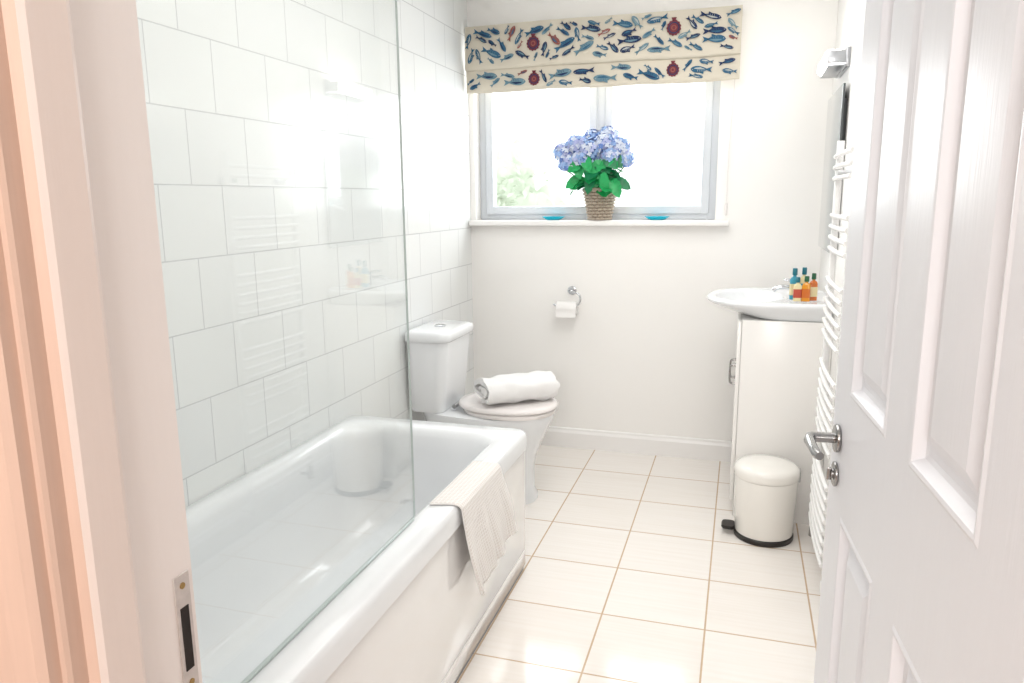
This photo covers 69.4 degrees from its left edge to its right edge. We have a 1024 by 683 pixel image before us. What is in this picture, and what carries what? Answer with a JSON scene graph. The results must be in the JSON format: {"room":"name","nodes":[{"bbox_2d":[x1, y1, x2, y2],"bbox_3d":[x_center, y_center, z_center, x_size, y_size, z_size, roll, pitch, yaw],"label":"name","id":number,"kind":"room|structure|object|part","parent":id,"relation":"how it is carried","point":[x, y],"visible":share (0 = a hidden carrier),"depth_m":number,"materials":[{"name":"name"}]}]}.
{"room":"bathroom","nodes":[
{"label":"bathroom","id":0,"kind":"room"},
{"bbox_2d":[136,0,473,507],"bbox_3d":[-0.741,-0.378,2.685,0.120,2.500,3.540,3,11,17],"label":"wall","id":1,"kind":"structure","parent":0,"point":[273,125],"depth_m":2.52,"materials":[{"name":"white tile"}]},
{"bbox_2d":[456,445,821,682],"bbox_3d":[0.173,0.959,2.575,2.058,0.100,3.700,3,11,17],"label":"floor","id":2,"kind":"structure","parent":0,"point":[631,573],"depth_m":2.66,"materials":[{"name":"beige tile"}]},
{"bbox_2d":[186,415,526,682],"bbox_3d":[-0.550,0.740,2.028,0.729,0.550,1.810,3,11,17],"label":"bathtub","id":3,"kind":"object","parent":2,"relation":"on","point":[271,545],"visible":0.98,"depth_m":2.19,"materials":[{"name":"white ceramic"}]},
{"bbox_2d":[241,0,414,682],"bbox_3d":[-0.424,-0.203,1.310,0.028,1.570,1.077,3,11,17],"label":"screen","id":4,"kind":"object","parent":3,"relation":"on","point":[318,610],"visible":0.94,"depth_m":1.76,"materials":[{"name":"clear glass"}]},
{"bbox_3d":[-0.419,-0.209,1.325,0.006,1.564,1.045,3,11,17],"label":"glass panel","id":5,"kind":"part","parent":4,"relation":"part of","materials":[{"name":"clear glass"}]},
{"bbox_3d":[-0.549,0.760,2.032,0.710,0.472,1.790,3,11,17],"label":"bath panel","id":6,"kind":"part","parent":3,"relation":"part of","materials":[{"name":"plastic"}]},
{"bbox_2d":[429,461,516,594],"bbox_3d":[-0.100,0.559,2.281,0.119,0.312,0.476,3,11,17],"label":"hand towel","id":7,"kind":"object","parent":3,"relation":"on","point":[481,492],"visible":1,"depth_m":2.22,"materials":[{"name":"white fabric"}]},
{"bbox_2d":[404,320,557,504],"bbox_3d":[-0.117,0.329,3.459,0.674,0.808,0.374,3,11,17],"label":"toilet","id":8,"kind":"object","parent":2,"relation":"on","point":[439,349],"visible":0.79,"depth_m":3.34,"materials":[{"name":"white ceramic"}]},
{"bbox_3d":[-0.336,-0.049,3.454,0.224,0.047,0.374,3,11,17],"label":"cistern lid","id":9,"kind":"part","parent":8,"relation":"part of","materials":[{"name":"white ceramic"}]},
{"bbox_3d":[-0.112,0.518,3.494,0.627,0.423,0.356,3,11,17],"label":"bowl","id":10,"kind":"part","parent":8,"relation":"part of","materials":[{"name":"white ceramic"}]},
{"bbox_3d":[-0.017,0.278,3.418,0.463,0.025,0.372,3,11,17],"label":"seat lid","id":11,"kind":"part","parent":8,"relation":"part of","materials":[{"name":"white plastic"}]},
{"bbox_3d":[-0.010,0.303,3.421,0.433,0.020,0.366,3,11,17],"label":"seat","id":12,"kind":"part","parent":8,"relation":"part of","materials":[{"name":"white plastic"}]},
{"bbox_2d":[474,371,559,404],"bbox_3d":[0.023,0.215,3.372,0.357,0.132,0.200,-5,12,-23],"label":"folded towel","id":13,"kind":"object","parent":8,"relation":"on","point":[534,385],"visible":1,"depth_m":3.31,"materials":[{"name":"white fabric"}]},
{"bbox_2d":[721,454,800,547],"bbox_3d":[1.037,0.643,3.053,0.256,0.325,0.274,-8,13,-33],"label":"pedal bin","id":14,"kind":"object","parent":2,"relation":"on","point":[766,486],"visible":1,"depth_m":2.96,"materials":[{"name":"white metal"}]},
{"bbox_3d":[1.041,0.515,3.020,0.256,0.061,0.256,3,11,17],"label":"lid","id":15,"kind":"part","parent":14,"relation":"part of","materials":[{"name":"white metal"}]},
{"bbox_2d":[729,312,833,524],"bbox_3d":[1.187,0.301,3.365,0.399,0.875,0.500,3,11,17],"label":"vanity cabinet","id":16,"kind":"object","parent":2,"relation":"on","point":[777,364],"visible":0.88,"depth_m":3.11,"materials":[{"name":"wood"}]},
{"bbox_3d":[1.026,0.125,3.445,0.028,0.101,0.016,3,11,17],"label":"handle","id":17,"kind":"part","parent":16,"relation":"part of","materials":[{"name":"metal"}]},
{"bbox_3d":[0.990,0.147,3.332,0.028,0.101,0.016,3,11,17],"label":"handle","id":18,"kind":"part","parent":16,"relation":"part of","materials":[{"name":"metal"}]},
{"bbox_3d":[0.994,0.283,3.288,0.017,0.793,0.247,3,11,17],"label":"door","id":19,"kind":"part","parent":16,"relation":"part of","materials":[{"name":"white wood"}]},
{"bbox_2d":[707,288,825,321],"bbox_3d":[1.129,-0.169,3.291,0.509,0.076,0.562,3,11,17],"label":"basin","id":20,"kind":"object","parent":16,"relation":"in","point":[762,303],"visible":0.85,"depth_m":3.08,"materials":[{"name":"white ceramic"}]},
{"bbox_2d":[772,278,789,291],"bbox_3d":[1.217,-0.239,3.250,0.145,0.078,0.052,3,11,17],"label":"tap","id":21,"kind":"object","parent":20,"relation":"on","point":[777,287],"visible":0.34,"depth_m":3.25,"materials":[{"name":"silver metal"}]},
{"bbox_2d":[789,268,797,299],"bbox_3d":[1.199,-0.245,3.142,0.035,0.132,0.025,1,11,6],"label":"toiletry bottle","id":22,"kind":"object","parent":20,"relation":"on","point":[795,270],"visible":0.74,"depth_m":3.13,"materials":[{"name":"plastic"}]},
{"bbox_2d":[793,277,801,300],"bbox_3d":[1.193,-0.219,3.091,0.031,0.100,0.022,2,11,11],"label":"toiletry bottle","id":23,"kind":"object","parent":20,"relation":"on","point":[797,291],"visible":1,"depth_m":3.08,"materials":[{"name":"red plastic"}]},
{"bbox_2d":[800,267,806,285],"bbox_3d":[1.238,-0.247,3.140,0.033,0.135,0.024,4,12,22],"label":"toiletry bottle","id":24,"kind":"object","parent":20,"relation":"on","point":[804,269],"visible":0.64,"depth_m":3.13,"materials":[{"name":"yellow plastic"}]},
{"bbox_2d":[801,276,810,301],"bbox_3d":[1.225,-0.220,3.080,0.033,0.105,0.024,7,13,34],"label":"toiletry bottle","id":25,"kind":"object","parent":20,"relation":"on","point":[806,287],"visible":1,"depth_m":3.07,"materials":[{"name":"orange plastic"}]},
{"bbox_2d":[810,273,817,300],"bbox_3d":[1.264,-0.229,3.103,0.031,0.114,0.022,0,11,0],"label":"toiletry bottle","id":26,"kind":"object","parent":20,"relation":"on","point":[814,285],"visible":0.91,"depth_m":3.09,"materials":[{"name":"orange plastic"}]},
{"bbox_2d":[467,0,837,440],"bbox_3d":[0.673,-0.636,3.961,1.818,2.500,0.220,3,11,17],"label":"wall","id":27,"kind":"structure","parent":0,"point":[645,350],"depth_m":3.88,"materials":[{"name":"paint"}]},
{"bbox_2d":[553,286,580,305],"bbox_3d":[0.304,-0.244,4.003,0.155,0.108,0.061,3,11,17],"label":"toilet roll holder","id":28,"kind":"object","parent":27,"relation":"attached to","point":[571,290],"visible":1,"depth_m":4.00,"materials":[{"name":"silver metal"}]},
{"bbox_2d":[556,301,578,317],"bbox_3d":[0.297,-0.174,3.991,0.110,0.081,0.074,3,11,17],"label":"toilet roll","id":29,"kind":"object","parent":28,"relation":"on","point":[563,309],"visible":1,"depth_m":3.96,"materials":[{"name":"paper"}]},
{"bbox_2d":[469,220,728,225],"bbox_3d":[0.439,-0.631,3.934,1.375,0.030,0.140,3,11,17],"label":"window sill","id":30,"kind":"structure","parent":27,"relation":"attached to","point":[471,222],"depth_m":3.86,"materials":[{"name":"white paint"}]},
{"bbox_2d":[542,216,564,219],"bbox_3d":[0.222,-0.663,3.980,0.129,0.019,0.093,3,11,17],"label":"glass dish","id":31,"kind":"object","parent":30,"relation":"on","point":[544,217],"visible":1,"depth_m":3.95,"materials":[{"name":"blue glass"}]},
{"bbox_2d":[553,126,634,219],"bbox_3d":[0.426,-0.875,3.845,0.412,0.481,0.252,7,13,36],"label":"flower basket","id":32,"kind":"object","parent":30,"relation":"on","point":[576,155],"visible":1,"depth_m":3.78,"materials":[{"name":"wicker"}]},
{"bbox_3d":[0.423,-0.882,3.842,0.323,0.292,0.096,3,11,17],"label":"stem","id":33,"kind":"part","parent":32,"relation":"part of","materials":[{"name":"green plant"}]},
{"bbox_2d":[582,187,615,219],"bbox_3d":[0.462,-0.724,3.887,0.190,0.167,0.189,3,11,17],"label":"basket","id":34,"kind":"object","parent":32,"relation":"attached to","point":[598,207],"depth_m":3.83,"materials":[{"name":"wicker"}]},
{"bbox_2d":[644,216,668,219],"bbox_3d":[0.748,-0.637,3.820,0.129,0.019,0.093,3,11,17],"label":"glass dish","id":35,"kind":"object","parent":30,"relation":"on","point":[647,217],"visible":0.99,"depth_m":3.79,"materials":[{"name":"blue glass"}]},
{"bbox_2d":[479,81,720,219],"bbox_3d":[0.432,-1.116,3.908,1.280,0.933,0.115,3,11,17],"label":"window","id":36,"kind":"structure","parent":27,"relation":"in","point":[601,99],"depth_m":3.89,"materials":[{"name":"white plastic"}]},
{"bbox_2d":[465,5,742,214],"bbox_3d":[0.429,-1.135,3.775,1.384,0.974,0.088,3,11,17],"label":"blind","id":37,"kind":"object","parent":36,"relation":"attached to","point":[700,44],"visible":1,"depth_m":3.67,"materials":[{"name":"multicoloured fabric"}]},
{"bbox_3d":[1.070,-1.092,3.613,0.017,0.940,0.036,-5,12,-22],"label":"pull cord","id":38,"kind":"part","parent":37,"relation":"part of","materials":[{"name":"white plastic"}]},
{"bbox_2d":[540,426,731,461],"bbox_3d":[0.651,0.558,4.074,1.811,0.112,0.018,3,11,17],"label":"baseboard","id":39,"kind":"structure","parent":27,"relation":"attached to","point":[614,441],"depth_m":4.05,"materials":[{"name":"white paint"}]},
{"bbox_2d":[818,0,865,515],"bbox_3d":[1.111,-0.286,2.122,0.120,2.500,3.540,3,11,17],"label":"wall","id":40,"kind":"structure","parent":0,"point":[851,13],"depth_m":2.89,"materials":[{"name":"paint"}]},
{"bbox_2d":[808,130,855,592],"bbox_3d":[1.109,0.067,2.522,0.083,1.485,0.470,3,11,17],"label":"towel radiator","id":41,"kind":"object","parent":40,"relation":"attached to","point":[819,487],"visible":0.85,"depth_m":2.53,"materials":[{"name":"white metal"}]},
{"bbox_3d":[1.085,0.702,2.654,0.022,0.016,0.441,3,11,17],"label":"rail","id":42,"kind":"part","parent":41,"relation":"part of","materials":[{"name":"white metal"}]},
{"bbox_3d":[1.085,0.664,2.647,0.022,0.016,0.441,3,11,17],"label":"rail","id":43,"kind":"part","parent":41,"relation":"part of","materials":[{"name":"white metal"}]},
{"bbox_3d":[1.085,0.627,2.639,0.022,0.016,0.441,3,11,17],"label":"rail","id":44,"kind":"part","parent":41,"relation":"part of","materials":[{"name":"white metal"}]},
{"bbox_3d":[1.084,0.590,2.632,0.022,0.016,0.441,3,11,17],"label":"rail","id":45,"kind":"part","parent":41,"relation":"part of","materials":[{"name":"white metal"}]},
{"bbox_3d":[1.084,0.552,2.625,0.022,0.016,0.441,3,11,17],"label":"rail","id":46,"kind":"part","parent":41,"relation":"part of","materials":[{"name":"white metal"}]},
{"bbox_3d":[1.084,0.515,2.618,0.022,0.016,0.441,3,11,17],"label":"rail","id":47,"kind":"part","parent":41,"relation":"part of","materials":[{"name":"white metal"}]},
{"bbox_3d":[1.083,0.478,2.611,0.022,0.016,0.441,3,11,17],"label":"rail","id":48,"kind":"part","parent":41,"relation":"part of","materials":[{"name":"white metal"}]},
{"bbox_3d":[1.083,0.440,2.603,0.022,0.016,0.441,3,11,17],"label":"rail","id":49,"kind":"part","parent":41,"relation":"part of","materials":[{"name":"white metal"}]},
{"bbox_3d":[1.082,0.328,2.582,0.022,0.016,0.441,3,11,17],"label":"rail","id":50,"kind":"part","parent":41,"relation":"part of","materials":[{"name":"white metal"}]},
{"bbox_3d":[1.082,0.291,2.575,0.022,0.016,0.441,3,11,17],"label":"rail","id":51,"kind":"part","parent":41,"relation":"part of","materials":[{"name":"white metal"}]},
{"bbox_3d":[1.081,0.254,2.567,0.022,0.016,0.441,3,11,17],"label":"rail","id":52,"kind":"part","parent":41,"relation":"part of","materials":[{"name":"white metal"}]},
{"bbox_3d":[1.081,0.216,2.560,0.022,0.016,0.441,3,11,17],"label":"rail","id":53,"kind":"part","parent":41,"relation":"part of","materials":[{"name":"white metal"}]},
{"bbox_3d":[1.081,0.179,2.553,0.022,0.016,0.441,3,11,17],"label":"rail","id":54,"kind":"part","parent":41,"relation":"part of","materials":[{"name":"white metal"}]},
{"bbox_3d":[1.080,0.142,2.546,0.022,0.016,0.441,3,11,17],"label":"rail","id":55,"kind":"part","parent":41,"relation":"part of","materials":[{"name":"white metal"}]},
{"bbox_3d":[1.080,0.105,2.539,0.022,0.016,0.441,3,11,17],"label":"rail","id":56,"kind":"part","parent":41,"relation":"part of","materials":[{"name":"white metal"}]},
{"bbox_3d":[1.079,-0.005,2.518,0.022,0.016,0.441,3,11,17],"label":"rail","id":57,"kind":"part","parent":41,"relation":"part of","materials":[{"name":"white metal"}]},
{"bbox_3d":[1.079,-0.043,2.510,0.022,0.016,0.441,3,11,17],"label":"rail","id":58,"kind":"part","parent":41,"relation":"part of","materials":[{"name":"white metal"}]},
{"bbox_3d":[1.078,-0.080,2.503,0.022,0.016,0.441,3,11,17],"label":"rail","id":59,"kind":"part","parent":41,"relation":"part of","materials":[{"name":"white metal"}]},
{"bbox_3d":[1.078,-0.117,2.496,0.022,0.016,0.441,3,11,17],"label":"rail","id":60,"kind":"part","parent":41,"relation":"part of","materials":[{"name":"white metal"}]},
{"bbox_3d":[1.078,-0.155,2.489,0.022,0.016,0.441,3,11,17],"label":"rail","id":61,"kind":"part","parent":41,"relation":"part of","materials":[{"name":"white metal"}]},
{"bbox_3d":[1.077,-0.192,2.482,0.022,0.016,0.441,3,11,17],"label":"rail","id":62,"kind":"part","parent":41,"relation":"part of","materials":[{"name":"white metal"}]},
{"bbox_3d":[1.077,-0.300,2.461,0.022,0.016,0.441,3,11,17],"label":"rail","id":63,"kind":"part","parent":41,"relation":"part of","materials":[{"name":"white metal"}]},
{"bbox_3d":[1.076,-0.337,2.454,0.022,0.016,0.441,3,11,17],"label":"rail","id":64,"kind":"part","parent":41,"relation":"part of","materials":[{"name":"white metal"}]},
{"bbox_3d":[1.076,-0.375,2.446,0.022,0.016,0.441,3,11,17],"label":"rail","id":65,"kind":"part","parent":41,"relation":"part of","materials":[{"name":"white metal"}]},
{"bbox_3d":[1.075,-0.412,2.439,0.022,0.016,0.441,3,11,17],"label":"rail","id":66,"kind":"part","parent":41,"relation":"part of","materials":[{"name":"white metal"}]},
{"bbox_3d":[1.074,-0.536,2.416,0.022,0.016,0.441,3,11,17],"label":"rail","id":67,"kind":"part","parent":41,"relation":"part of","materials":[{"name":"white metal"}]},
{"bbox_3d":[1.074,-0.573,2.408,0.022,0.016,0.441,3,11,17],"label":"rail","id":68,"kind":"part","parent":41,"relation":"part of","materials":[{"name":"white metal"}]},
{"bbox_3d":[1.074,-0.610,2.401,0.022,0.016,0.441,3,11,17],"label":"rail","id":69,"kind":"part","parent":41,"relation":"part of","materials":[{"name":"white metal"}]},
{"bbox_2d":[818,83,847,252],"bbox_3d":[1.379,-0.727,3.183,0.026,0.660,0.550,3,11,17],"label":"wall mirror","id":70,"kind":"object","parent":40,"relation":"attached to","point":[837,104],"visible":0.75,"depth_m":3.15,"materials":[{"name":"silver metal"}]},
{"bbox_2d":[817,46,850,78],"bbox_3d":[1.324,-1.145,3.050,0.094,0.076,0.320,3,11,17],"label":"wall light","id":71,"kind":"object","parent":40,"relation":"attached to","point":[834,63],"visible":1,"depth_m":2.92,"materials":[{"name":"silver metal"}]},
{"bbox_3d":[1.312,-1.147,3.053,0.070,0.054,0.304,3,11,17],"label":"lamp shade","id":72,"kind":"part","parent":71,"relation":"part of","materials":[{"name":"clear glass"}]},
{"bbox_3d":[-0.359,0.007,0.668,2.058,2.500,0.160,3,11,17],"label":"wall","id":73,"kind":"structure","parent":0,"visible":0},
{"bbox_2d":[0,0,202,682],"bbox_3d":[0.028,0.224,0.579,0.984,2.100,0.180,3,11,17],"label":"door frame","id":74,"kind":"structure","parent":73,"relation":"attached to","point":[79,225],"depth_m":0.64,"materials":[{"name":"paint"}]},
{"bbox_3d":[-0.345,0.312,0.786,0.003,0.140,0.022,3,11,17],"label":"strike plate","id":75,"kind":"part","parent":74,"relation":"part of","materials":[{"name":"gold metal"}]},
{"bbox_2d":[804,0,1023,682],"bbox_3d":[0.513,0.200,0.951,0.164,1.975,0.785,2,11,13],"label":"door","id":76,"kind":"structure","parent":74,"relation":"attached to","point":[922,581],"depth_m":0.84,"materials":[{"name":"paint"}]},
{"bbox_3d":[0.579,0.177,1.240,0.164,0.052,0.136,2,11,13],"label":"handle","id":77,"kind":"part","parent":76,"relation":"part of","materials":[{"name":"metal"}]},
{"label":"outside","id":78,"kind":"structure","parent":0,"visible":0},
{"bbox_2d":[496,139,578,206],"bbox_3d":[-0.116,-0.834,6.472,1.624,1.891,1.419,8,14,39],"label":"hedge","id":79,"kind":"object","parent":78,"point":[515,183],"visible":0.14,"depth_m":6.19,"materials":[{"name":"green plant"}]}
]}

